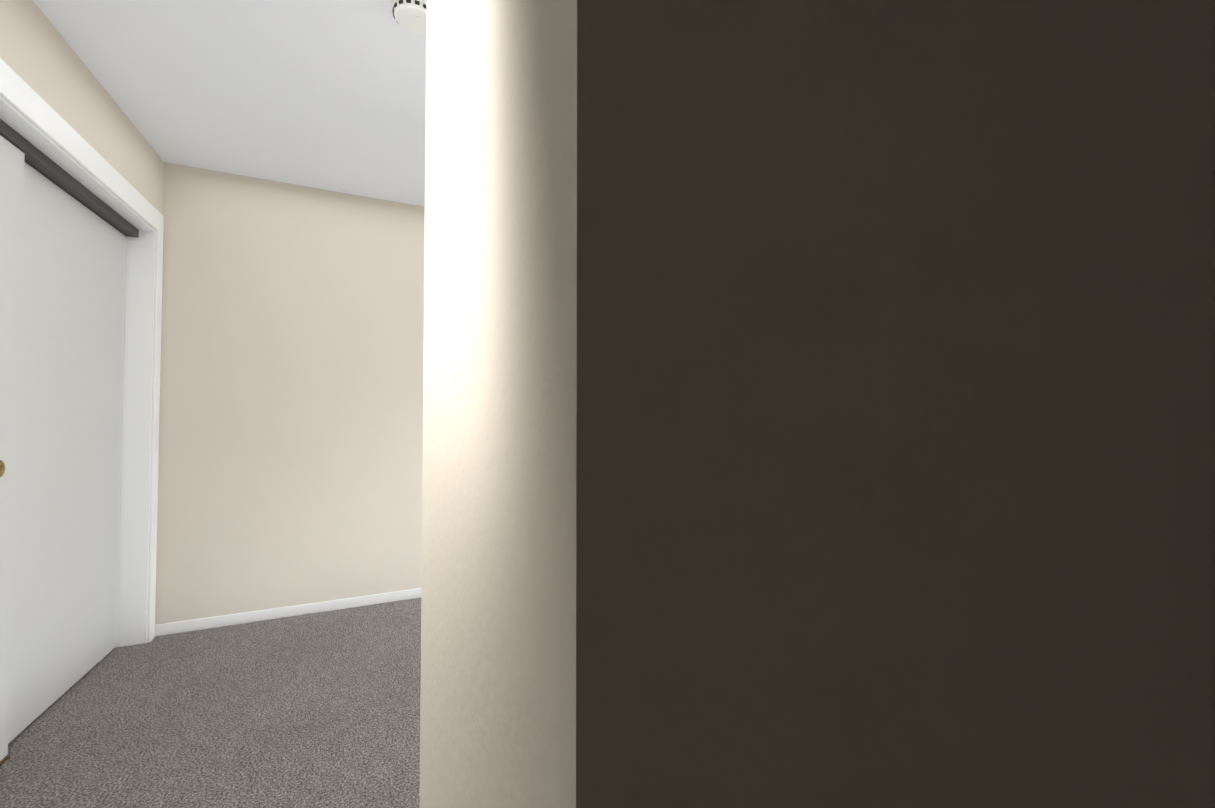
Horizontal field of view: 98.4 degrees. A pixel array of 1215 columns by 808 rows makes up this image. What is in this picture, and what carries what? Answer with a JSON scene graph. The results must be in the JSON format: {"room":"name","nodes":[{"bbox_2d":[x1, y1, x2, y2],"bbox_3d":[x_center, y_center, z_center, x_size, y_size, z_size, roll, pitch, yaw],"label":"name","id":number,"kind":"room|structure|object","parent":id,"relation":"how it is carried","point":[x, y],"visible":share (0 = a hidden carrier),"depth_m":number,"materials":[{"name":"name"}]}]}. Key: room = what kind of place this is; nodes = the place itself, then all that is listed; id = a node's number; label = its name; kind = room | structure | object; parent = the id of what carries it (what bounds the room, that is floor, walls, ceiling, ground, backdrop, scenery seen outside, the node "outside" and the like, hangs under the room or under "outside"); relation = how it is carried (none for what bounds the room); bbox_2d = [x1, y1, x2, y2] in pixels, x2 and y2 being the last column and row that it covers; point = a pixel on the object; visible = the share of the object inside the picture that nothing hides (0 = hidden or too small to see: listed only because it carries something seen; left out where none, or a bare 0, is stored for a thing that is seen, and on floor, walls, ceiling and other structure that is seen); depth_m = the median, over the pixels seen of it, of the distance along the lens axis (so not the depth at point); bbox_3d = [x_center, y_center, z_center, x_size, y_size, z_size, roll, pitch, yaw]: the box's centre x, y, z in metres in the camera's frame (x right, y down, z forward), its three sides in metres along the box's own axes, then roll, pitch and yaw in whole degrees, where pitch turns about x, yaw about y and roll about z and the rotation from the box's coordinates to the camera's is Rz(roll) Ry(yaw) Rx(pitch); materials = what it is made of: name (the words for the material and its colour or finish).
{"room":"bedroom","nodes":[
{"label":"bedroom","id":0,"kind":"room"},
{"bbox_2d":[0,0,163,642],"bbox_3d":[-1.681,-0.079,1.114,0.160,2.440,3.400,1,-2,-24],"label":"wall","id":1,"kind":"structure","parent":0,"point":[41,59],"depth_m":1.91,"materials":[{"name":"paint"}]},
{"bbox_2d":[0,119,138,765],"bbox_3d":[-1.972,0.135,1.699,0.075,2.042,1.889,1,-2,-24],"label":"sliding doors","id":2,"kind":"structure","parent":1,"relation":"in","point":[63,244],"depth_m":2.01,"materials":[{"name":"white paint"},{"name":"dark metal"},{"name":"brass"}]},
{"bbox_2d":[0,58,163,647],"bbox_3d":[-1.946,0.082,1.712,0.171,2.150,2.039,1,-2,-24],"label":"trim","id":3,"kind":"structure","parent":1,"relation":"attached to","point":[31,115],"depth_m":2.57,"materials":[{"name":"white wood"}]},
{"bbox_2d":[0,598,420,807],"bbox_3d":[0.039,1.196,1.272,4.850,0.100,4.830,1,-2,-27],"label":"floor","id":4,"kind":"structure","parent":0,"point":[318,710],"depth_m":1.91,"materials":[{"name":"carpet"}]},
{"bbox_2d":[33,0,425,206],"bbox_3d":[0.039,-1.343,1.336,4.850,0.100,4.830,1,-2,-27],"label":"ceiling","id":5,"kind":"structure","parent":0,"point":[330,95],"depth_m":2.08,"materials":[{"name":"white paint"}]},
{"bbox_2d":[391,0,426,33],"bbox_3d":[-0.627,-1.261,1.705,0.144,0.046,0.144,1,-2,-27],"label":"smoke detector","id":6,"kind":"object","parent":5,"relation":"attached to","point":[409,15],"visible":0.75,"depth_m":1.67,"materials":[{"name":"white plastic"}]},
{"bbox_2d":[155,162,424,624],"bbox_3d":[-1.015,-0.021,3.409,4.850,2.440,0.120,1,-2,-27],"label":"wall","id":7,"kind":"structure","parent":0,"point":[290,464],"depth_m":2.94,"materials":[{"name":"paint"}]},
{"bbox_2d":[155,588,420,635],"bbox_3d":[-0.628,1.173,3.500,3.750,0.058,0.012,1,-2,-27],"label":"baseboard","id":8,"kind":"structure","parent":7,"relation":"attached to","point":[237,618],"depth_m":2.90,"materials":[{"name":"white wood"}]},
{"bbox_2d":[419,0,1214,807],"bbox_3d":[1.319,-0.085,0.850,3.070,2.440,0.120,1,-2,-28],"label":"wall","id":9,"kind":"structure","parent":0,"point":[817,402],"depth_m":0.10,"materials":[{"name":"paint"}]}
]}

